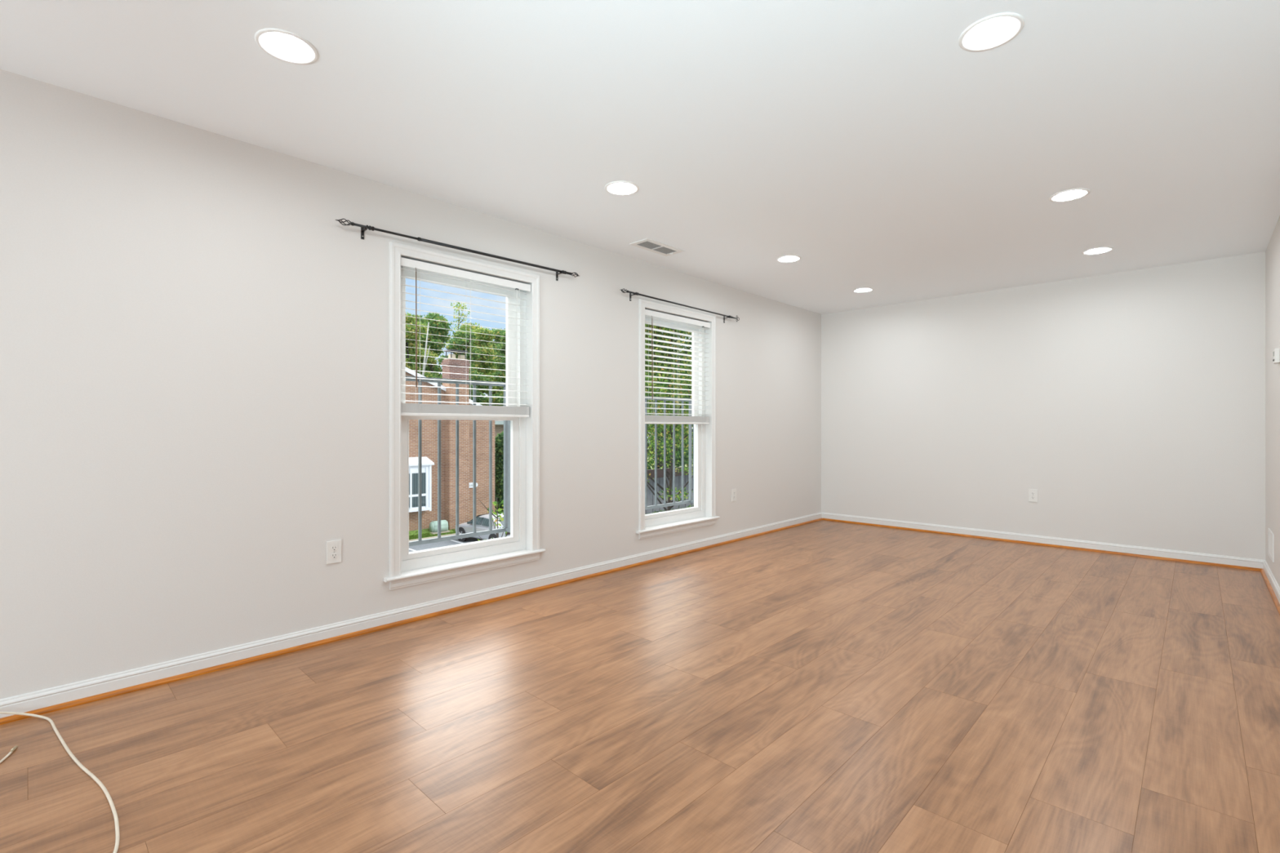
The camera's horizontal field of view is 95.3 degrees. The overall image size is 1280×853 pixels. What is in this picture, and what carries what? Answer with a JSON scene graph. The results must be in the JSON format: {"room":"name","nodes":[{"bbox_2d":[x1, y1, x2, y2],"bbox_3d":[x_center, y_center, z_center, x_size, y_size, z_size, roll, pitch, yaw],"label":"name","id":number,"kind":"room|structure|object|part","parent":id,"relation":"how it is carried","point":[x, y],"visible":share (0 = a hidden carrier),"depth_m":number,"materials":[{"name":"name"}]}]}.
{"room":"empty living room","nodes":[
{"label":"empty living room","id":0,"kind":"room"},
{"bbox_2d":[0,68,821,699],"bbox_3d":[-1.249,-0.090,3.482,0.147,2.890,9.957,0,0,44],"label":"wall","id":1,"kind":"structure","parent":0,"point":[194,344],"depth_m":2.73,"materials":[{"name":"paint"}]},
{"bbox_2d":[326,539,341,564],"bbox_3d":[-1.582,0.649,3.019,0.009,0.117,0.072,0,0,44],"label":"electrical outlet","id":2,"kind":"object","parent":1,"relation":"attached to","point":[334,547],"visible":1,"depth_m":3.02,"materials":[{"name":"plastic"}]},
{"bbox_2d":[330,553,337,558],"bbox_3d":[-1.581,0.668,3.017,0.002,0.028,0.031,0,0,44],"label":"receptacle","id":3,"kind":"object","parent":2,"relation":"attached to","point":[332,555],"depth_m":3.01,"materials":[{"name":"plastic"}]},
{"bbox_2d":[330,545,337,551],"bbox_3d":[-1.581,0.629,3.017,0.002,0.028,0.031,0,0,44],"label":"receptacle","id":4,"kind":"object","parent":2,"relation":"attached to","point":[333,548],"depth_m":3.02,"materials":[{"name":"plastic"}]},
{"bbox_2d":[0,511,822,718],"bbox_3d":[-1.190,1.062,3.426,0.015,0.086,9.717,0,0,44],"label":"baseboard","id":5,"kind":"structure","parent":1,"relation":"attached to","point":[30,701],"depth_m":2.93,"materials":[{"name":"paint"}]},
{"bbox_2d":[0,518,822,724],"bbox_3d":[-1.185,1.095,3.412,0.016,0.020,9.704,0,0,44],"label":"trim","id":6,"kind":"structure","parent":1,"relation":"attached to","point":[11,718],"depth_m":2.92,"materials":[{"name":"brown wood"}]},
{"bbox_2d":[335,218,578,280],"bbox_3d":[-1.003,-1.048,3.585,0.066,0.089,1.635,0,0,44],"label":"curtain rod","id":7,"kind":"object","parent":1,"relation":"attached to","point":[370,228],"visible":1,"depth_m":3.44,"materials":[{"name":"black metal"}]},
{"bbox_2d":[383,241,546,590],"bbox_3d":[-1.118,-0.059,3.673,0.299,1.925,1.074,0,0,44],"label":"window","id":8,"kind":"structure","parent":1,"relation":"in","point":[406,568],"depth_m":3.73,"materials":[{"name":"paint"}]},
{"bbox_3d":[-1.235,-0.292,3.748,0.026,0.028,0.896,0,0,44],"label":"rail","id":9,"kind":"part","parent":8,"relation":"part of","materials":[{"name":"grey paint"}]},
{"bbox_3d":[-1.235,0.718,3.748,0.022,0.026,0.896,0,0,44],"label":"rail","id":10,"kind":"part","parent":8,"relation":"part of","materials":[{"name":"grey paint"}]},
{"bbox_3d":[-1.204,0.224,3.718,0.113,1.061,0.922,0,0,44],"label":"window railing","id":11,"kind":"part","parent":8,"relation":"part of","materials":[{"name":"grey metal"}]},
{"bbox_3d":[-1.125,-0.481,3.677,0.026,0.882,0.802,0,0,44],"label":"sash","id":12,"kind":"part","parent":8,"relation":"part of","materials":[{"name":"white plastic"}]},
{"bbox_3d":[-1.102,0.340,3.655,0.033,0.862,0.802,0,0,44],"label":"sash","id":13,"kind":"part","parent":8,"relation":"part of","materials":[{"name":"white plastic"}]},
{"bbox_3d":[-1.119,-0.056,3.673,0.096,1.834,0.916,0,0,44],"label":"frame","id":14,"kind":"part","parent":8,"relation":"part of","materials":[{"name":"white plastic"}]},
{"bbox_2d":[400,257,530,417],"bbox_3d":[-1.056,-0.507,3.610,0.075,0.891,0.885,0,0,44],"label":"window blind","id":15,"kind":"object","parent":8,"relation":"attached to","point":[420,409],"visible":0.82,"depth_m":3.56,"materials":[{"name":"white plastic"}]},
{"bbox_3d":[-1.282,-0.493,3.386,0.056,0.846,0.013,0,0,44],"label":"ladder cord","id":16,"kind":"part","parent":15,"relation":"part of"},
{"bbox_3d":[-1.063,-0.070,3.617,0.054,0.017,0.875,0,0,44],"label":"rail","id":17,"kind":"part","parent":15,"relation":"part of","materials":[{"name":"white plastic"}]},
{"bbox_3d":[-0.934,0.213,4.063,0.022,0.983,0.022,0,0,44],"label":"post","id":18,"kind":"part","parent":8,"relation":"part of","materials":[{"name":"grey paint"}]},
{"bbox_2d":[635,298,719,539],"bbox_3d":[0.261,-0.059,5.119,0.299,1.925,1.078,0,0,44],"label":"window","id":19,"kind":"structure","parent":1,"relation":"in","point":[703,513],"depth_m":5.35,"materials":[{"name":"paint"}]},
{"bbox_3d":[0.179,-0.251,5.231,0.026,0.028,0.888,0,0,44],"label":"rail","id":20,"kind":"part","parent":19,"relation":"part of","materials":[{"name":"grey paint"}]},
{"bbox_3d":[0.179,0.713,5.231,0.022,0.026,0.888,0,0,44],"label":"rail","id":21,"kind":"part","parent":19,"relation":"part of","materials":[{"name":"grey paint"}]},
{"bbox_3d":[0.211,0.242,5.201,0.113,1.015,0.914,0,0,44],"label":"window railing","id":22,"kind":"part","parent":19,"relation":"part of","materials":[{"name":"grey metal"}]},
{"bbox_3d":[0.254,-0.481,5.123,0.026,0.882,0.806,0,0,44],"label":"sash","id":23,"kind":"part","parent":19,"relation":"part of","materials":[{"name":"white plastic"}]},
{"bbox_3d":[0.277,0.340,5.101,0.033,0.862,0.806,0,0,44],"label":"sash","id":24,"kind":"part","parent":19,"relation":"part of","materials":[{"name":"white plastic"}]},
{"bbox_3d":[0.260,-0.056,5.119,0.096,1.834,0.920,0,0,44],"label":"frame","id":25,"kind":"part","parent":19,"relation":"part of","materials":[{"name":"white plastic"}]},
{"bbox_2d":[644,309,710,424],"bbox_3d":[0.323,-0.487,5.056,0.075,0.931,0.889,0,0,44],"label":"window blind","id":26,"kind":"object","parent":19,"relation":"attached to","point":[676,420],"visible":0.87,"depth_m":5.02,"materials":[{"name":"white plastic"}]},
{"bbox_3d":[0.095,-0.473,4.831,0.056,0.886,0.013,0,0,44],"label":"ladder cord","id":27,"kind":"part","parent":26,"relation":"part of","materials":[{"name":"white fabric"}]},
{"bbox_3d":[0.316,-0.030,5.063,0.054,0.017,0.879,0,0,44],"label":"rail","id":28,"kind":"part","parent":26,"relation":"part of","materials":[{"name":"white plastic"}]},
{"bbox_3d":[0.574,-0.491,5.280,0.004,0.820,0.008,0,0,44],"label":"lift cord","id":29,"kind":"part","parent":26,"relation":"part of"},
{"bbox_3d":[0.477,0.231,5.544,0.022,0.937,0.022,0,0,44],"label":"post","id":30,"kind":"part","parent":19,"relation":"part of","materials":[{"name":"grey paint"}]},
{"bbox_2d":[620,288,739,323],"bbox_3d":[0.392,-1.022,5.049,0.066,0.084,1.607,0,0,44],"label":"curtain rod","id":31,"kind":"object","parent":1,"relation":"attached to","point":[621,290],"visible":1,"depth_m":4.92,"materials":[{"name":"black metal"}]},
{"bbox_2d":[731,488,736,501],"bbox_3d":[0.908,0.661,5.631,0.009,0.117,0.072,0,0,44],"label":"electrical outlet","id":32,"kind":"object","parent":1,"relation":"attached to","point":[733,491],"visible":1,"depth_m":5.62,"materials":[{"name":"plastic"}]},
{"bbox_2d":[0,520,1279,852],"bbox_3d":[1.277,1.105,1.074,6.825,0.001,9.709,0,0,44],"label":"floor","id":33,"kind":"structure","parent":0,"point":[822,686],"depth_m":2.15,"materials":[{"name":"brown wood"}]},
{"bbox_2d":[0,745,17,763],"bbox_3d":[-2.016,1.099,1.680,0.019,0.010,0.709,0,0,-20],"label":"coaxial cable","id":34,"kind":"object","parent":33,"relation":"on","point":[15,748],"visible":1,"depth_m":1.96,"materials":[{"name":"plastic"}]},
{"bbox_2d":[0,711,119,852],"bbox_3d":[-1.887,0.954,1.713,1.467,0.302,0.455,0,0,33],"label":"cable","id":35,"kind":"object","parent":33,"relation":"on","point":[77,762],"visible":1,"depth_m":1.85,"materials":[{"name":"white plastic"}]},
{"bbox_2d":[0,0,1279,314],"bbox_3d":[1.321,-1.395,1.032,6.953,0.120,9.957,0,0,44],"label":"ceiling","id":36,"kind":"structure","parent":0,"point":[859,140],"depth_m":2.52,"materials":[{"name":"paint"}]},
{"bbox_2d":[254,28,318,64],"bbox_3d":[-1.240,-1.335,2.053,0.192,0.011,0.192,0,0,44],"label":"recessed light","id":37,"kind":"object","parent":36,"relation":"in","point":[285,46],"visible":1,"depth_m":2.05,"materials":[{"name":"white plastic"}]},
{"bbox_2d":[604,181,639,195],"bbox_3d":[-0.101,-1.335,3.269,0.192,0.011,0.192,0,0,44],"label":"recessed light","id":38,"kind":"object","parent":36,"relation":"in","point":[616,188],"visible":1,"depth_m":3.27,"materials":[{"name":"white plastic"}]},
{"bbox_2d":[629,238,684,256],"bbox_3d":[0.128,-1.329,4.349,0.180,0.013,0.410,0,0,44],"label":"ceiling vent","id":39,"kind":"object","parent":36,"relation":"in","point":[647,244],"visible":1,"depth_m":4.34,"materials":[{"name":"metal"}]},
{"bbox_3d":[0.067,-1.332,4.288,0.098,0.005,0.160,0,0,44],"label":"louvre panel","id":40,"kind":"part","parent":39,"relation":"part of","materials":[{"name":"grey metal"}]},
{"bbox_3d":[0.186,-1.332,4.412,0.098,0.005,0.160,0,0,44],"label":"louvre panel","id":41,"kind":"part","parent":39,"relation":"part of","materials":[{"name":"grey metal"}]},
{"bbox_2d":[776,255,800,262],"bbox_3d":[1.184,-1.335,4.646,0.192,0.011,0.192,0,0,44],"label":"recessed light","id":42,"kind":"object","parent":36,"relation":"in","point":[785,259],"visible":1,"depth_m":4.66,"materials":[{"name":"white plastic"}]},
{"bbox_2d":[853,287,873,292],"bbox_3d":[2.182,-1.335,5.708,0.192,0.011,0.192,0,0,44],"label":"recessed light","id":43,"kind":"object","parent":36,"relation":"in","point":[864,289],"visible":1,"depth_m":5.72,"materials":[{"name":"white plastic"}]},
{"bbox_2d":[958,12,1024,51],"bbox_3d":[1.188,-1.335,1.978,0.192,0.011,0.192,0,0,44],"label":"recessed light","id":44,"kind":"object","parent":36,"relation":"in","point":[993,31],"visible":1,"depth_m":1.98,"materials":[{"name":"white plastic"}]},
{"bbox_2d":[1048,188,1090,201],"bbox_3d":[2.476,-1.335,3.366,0.192,0.011,0.192,0,0,44],"label":"recessed light","id":45,"kind":"object","parent":36,"relation":"in","point":[1074,193],"visible":1,"depth_m":3.37,"materials":[{"name":"white plastic"}]},
{"bbox_2d":[1081,246,1113,254],"bbox_3d":[3.473,-1.335,4.431,0.192,0.011,0.192,0,0,44],"label":"recessed light","id":46,"kind":"object","parent":36,"relation":"in","point":[1104,249],"visible":1,"depth_m":4.44,"materials":[{"name":"white plastic"}]},
{"bbox_2d":[821,251,1265,559],"bbox_3d":[3.550,-0.090,5.703,3.734,2.890,0.120,0,0,44],"label":"wall","id":47,"kind":"structure","parent":0,"point":[1132,402],"depth_m":5.30,"materials":[{"name":"paint"}]},
{"bbox_2d":[1028,488,1037,502],"bbox_3d":[3.690,0.649,5.480,0.072,0.117,0.009,0,0,44],"label":"electrical outlet","id":48,"kind":"object","parent":47,"relation":"attached to","point":[1033,494],"visible":1,"depth_m":5.48,"materials":[{"name":"plastic"}]},
{"bbox_2d":[822,518,1262,571],"bbox_3d":[3.456,1.095,5.680,3.572,0.020,0.016,0,0,44],"label":"trim","id":49,"kind":"structure","parent":47,"relation":"attached to","point":[827,519],"depth_m":5.29,"materials":[{"name":"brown wood"}]},
{"bbox_2d":[822,512,1265,568],"bbox_3d":[3.465,1.062,5.691,3.601,0.086,0.015,0,0,44],"label":"baseboard","id":50,"kind":"structure","parent":47,"relation":"attached to","point":[1213,558],"depth_m":5.30,"materials":[{"name":"paint"}]},
{"bbox_2d":[1265,215,1279,586],"bbox_3d":[3.292,-0.090,2.814,0.120,2.890,4.417,0,0,44],"label":"wall","id":51,"kind":"structure","parent":0,"point":[1272,253],"depth_m":4.06,"materials":[{"name":"paint"}]},
{"bbox_2d":[1260,568,1279,614],"bbox_3d":[3.224,1.095,2.859,0.016,0.020,4.388,0,0,44],"label":"trim","id":52,"kind":"structure","parent":51,"relation":"attached to","point":[1264,575],"depth_m":3.87,"materials":[{"name":"brown wood"}]},
{"bbox_2d":[1267,528,1274,562],"bbox_3d":[4.427,0.830,4.097,0.007,0.190,0.350,0,0,44],"label":"air vent","id":53,"kind":"object","parent":51,"relation":"in","point":[1270,535],"visible":1,"depth_m":4.05,"materials":[{"name":"metal"}]},
{"bbox_2d":[1262,560,1279,604],"bbox_3d":[3.239,1.062,2.856,0.015,0.086,4.404,0,0,44],"label":"baseboard","id":54,"kind":"structure","parent":51,"relation":"attached to","point":[1276,588],"depth_m":3.96,"materials":[{"name":"paint"}]},
{"bbox_2d":[1272,348,1279,364],"bbox_3d":[4.055,-0.448,3.720,0.026,0.090,0.110,0,0,44],"label":"thermostat","id":55,"kind":"object","parent":51,"relation":"attached to","point":[1276,360],"visible":1,"depth_m":3.68,"materials":[{"name":"plastic"}]},
{"label":"outside","id":56,"kind":"structure","parent":0,"visible":0},
{"bbox_2d":[647,448,693,469],"bbox_3d":[-25.595,6.085,79.669,133.000,0.440,200.000,0,0,44],"label":"ground","id":57,"kind":"structure","parent":56,"point":[648,448],"depth_m":89.23,"materials":[{"name":"green plant"}]},
{"bbox_2d":[405,311,438,377],"bbox_3d":[-20.060,-2.093,50.276,5.497,15.803,6.324,0,0,-32],"label":"tree","id":58,"kind":"object","parent":57,"relation":"on","point":[411,335],"visible":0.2,"depth_m":50.55,"materials":[{"name":"green plant"}]},
{"bbox_2d":[405,314,442,376],"bbox_3d":[-24.221,-3.329,64.067,6.518,18.273,6.958,0,0,-4],"label":"tree","id":59,"kind":"object","parent":57,"relation":"on","point":[418,316],"visible":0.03,"depth_m":64.13,"materials":[{"name":"green plant"}]},
{"bbox_2d":[422,322,430,376],"bbox_3d":[-18.230,-1.495,48.846,0.240,14.610,1.387,0,0,44],"label":"trunk","id":60,"kind":"object","parent":57,"relation":"on","point":[424,357],"visible":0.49,"depth_m":49.02,"materials":[{"name":"grey plant"}]},
{"bbox_2d":[409,312,453,385],"bbox_3d":[-20.542,-2.864,59.112,6.256,17.343,6.169,0,0,44],"label":"tree","id":61,"kind":"object","parent":57,"relation":"on","point":[432,338],"visible":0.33,"depth_m":58.37,"materials":[{"name":"green plant"}]},
{"bbox_2d":[408,528,454,540],"bbox_3d":[-20.353,5.622,20.787,1.250,0.475,42.000,0,0,44],"label":"lawn","id":62,"kind":"structure","parent":57,"relation":"on","point":[424,531],"depth_m":30.43,"materials":[{"name":"green plant"}]},
{"bbox_2d":[429,520,449,534],"bbox_3d":[-10.668,5.291,30.895,0.700,0.627,0.960,0,0,44],"label":"utility box","id":63,"kind":"object","parent":62,"relation":"on","point":[444,523],"visible":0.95,"depth_m":30.71,"materials":[{"name":"metal"}]},
{"bbox_2d":[405,349,494,531],"bbox_3d":[-19.609,0.058,28.494,9.790,11.493,24.044,0,0,44],"label":"brick house","id":64,"kind":"structure","parent":62,"relation":"on","point":[429,427],"depth_m":31.50,"materials":[{"name":"brown brick"}]},
{"bbox_2d":[408,533,455,541],"bbox_3d":[-19.829,5.762,20.287,0.200,0.195,42.000,0,0,44],"label":"curb","id":65,"kind":"object","parent":57,"relation":"on","point":[455,533],"depth_m":29.81,"materials":[{"name":"concrete"}]},
{"bbox_2d":[408,537,484,551],"bbox_3d":[0.683,5.829,26.982,20.250,0.061,80.000,0,0,44],"label":"parking lot","id":66,"kind":"structure","parent":57,"relation":"on","point":[432,545],"depth_m":28.83,"materials":[{"name":"grey asphalt"}]},
{"bbox_2d":[457,512,510,542],"bbox_3d":[-7.432,5.098,29.329,4.460,1.493,2.120,0,0,40],"label":"car","id":67,"kind":"object","parent":66,"relation":"on","point":[482,521],"visible":0.38,"depth_m":28.59,"materials":[{"name":"silver metal"}]},
{"bbox_2d":[478,497,510,541],"bbox_3d":[-2.486,3.530,10.467,1.091,4.551,1.068,0,0,-2],"label":"young tree","id":68,"kind":"object","parent":66,"relation":"on","point":[495,503],"visible":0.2,"depth_m":10.45,"materials":[{"name":"green plant"}]},
{"bbox_2d":[644,324,693,511],"bbox_3d":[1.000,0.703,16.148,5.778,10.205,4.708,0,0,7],"label":"leafy tree","id":69,"kind":"object","parent":66,"relation":"on","point":[677,427],"visible":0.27,"depth_m":15.57,"materials":[{"name":"green plant"}]},
{"bbox_2d":[644,466,693,514],"bbox_3d":[2.411,4.100,35.352,1.500,3.410,13.500,0,0,44],"label":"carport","id":70,"kind":"object","parent":66,"relation":"on","point":[651,497],"visible":0.09,"depth_m":34.52,"materials":[{"name":"grey"}]},
{"bbox_2d":[444,302,470,349],"bbox_3d":[-23.354,-5.230,75.589,3.924,22.073,3.822,0,0,44],"label":"sparse tree","id":71,"kind":"object","parent":57,"relation":"on","point":[464,305],"visible":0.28,"depth_m":75.58,"materials":[{"name":"green plant"}]},
{"bbox_2d":[436,328,493,404],"bbox_3d":[-16.217,-1.673,54.674,5.209,14.958,5.525,0,0,-36],"label":"tree","id":72,"kind":"object","parent":57,"relation":"on","point":[471,356],"visible":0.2,"depth_m":53.88,"materials":[{"name":"green plant"}]},
{"bbox_2d":[453,321,488,398],"bbox_3d":[-19.503,-3.310,69.496,6.676,18.238,7.042,0,0,-24],"label":"tree","id":73,"kind":"object","parent":57,"relation":"on","point":[468,327],"visible":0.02,"depth_m":68.39,"materials":[{"name":"green plant"}]},
{"bbox_2d":[469,384,486,405],"bbox_3d":[-14.539,0.938,48.059,4.306,9.736,4.596,0,0,-3],"label":"tree","id":74,"kind":"object","parent":57,"relation":"on","point":[477,398],"visible":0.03,"depth_m":48.27,"materials":[{"name":"green plant"}]},
{"bbox_2d":[469,326,503,405],"bbox_3d":[-17.000,-2.508,63.275,6.443,16.634,5.937,0,0,-2],"label":"tree","id":75,"kind":"object","parent":57,"relation":"on","point":[487,352],"visible":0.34,"depth_m":62.53,"materials":[{"name":"green plant"}]},
{"bbox_2d":[485,327,505,395],"bbox_3d":[-20.044,-4.127,84.070,7.825,19.868,7.178,0,0,30],"label":"tree","id":76,"kind":"object","parent":57,"relation":"on","point":[497,332],"visible":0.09,"depth_m":82.14,"materials":[{"name":"green plant"}]},
{"bbox_2d":[491,329,506,405],"bbox_3d":[-12.379,-1.959,58.449,5.163,15.537,6.114,0,0,-13],"label":"tree","id":77,"kind":"object","parent":57,"relation":"on","point":[501,360],"visible":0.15,"depth_m":57.02,"materials":[{"name":"green plant"}]},
{"bbox_2d":[494,431,503,513],"bbox_3d":[-8.582,3.035,36.792,2.207,5.543,2.258,0,0,44],"label":"columnar shrub","id":78,"kind":"object","parent":57,"relation":"on","point":[499,442],"visible":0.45,"depth_m":36.18,"materials":[{"name":"green plant"}]},
{"bbox_2d":[494,420,503,457],"bbox_3d":[-9.115,2.305,46.341,3.450,7.000,14.100,0,0,44],"label":"house","id":79,"kind":"structure","parent":57,"relation":"on","point":[499,424],"depth_m":43.22,"materials":[{"name":"brick"}]},
{"bbox_2d":[648,504,693,514],"bbox_3d":[4.463,5.214,35.447,1.129,1.432,15.948,0,0,44],"label":"hedge","id":80,"kind":"object","parent":57,"relation":"on","point":[689,506],"visible":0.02,"depth_m":32.67,"materials":[{"name":"green plant"}]},
{"bbox_2d":[649,352,693,466],"bbox_3d":[4.942,-0.951,59.331,7.230,13.514,6.817,0,0,31],"label":"tree","id":81,"kind":"object","parent":57,"relation":"on","point":[687,441],"visible":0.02,"depth_m":58.54,"materials":[{"name":"green plant"}]}
]}

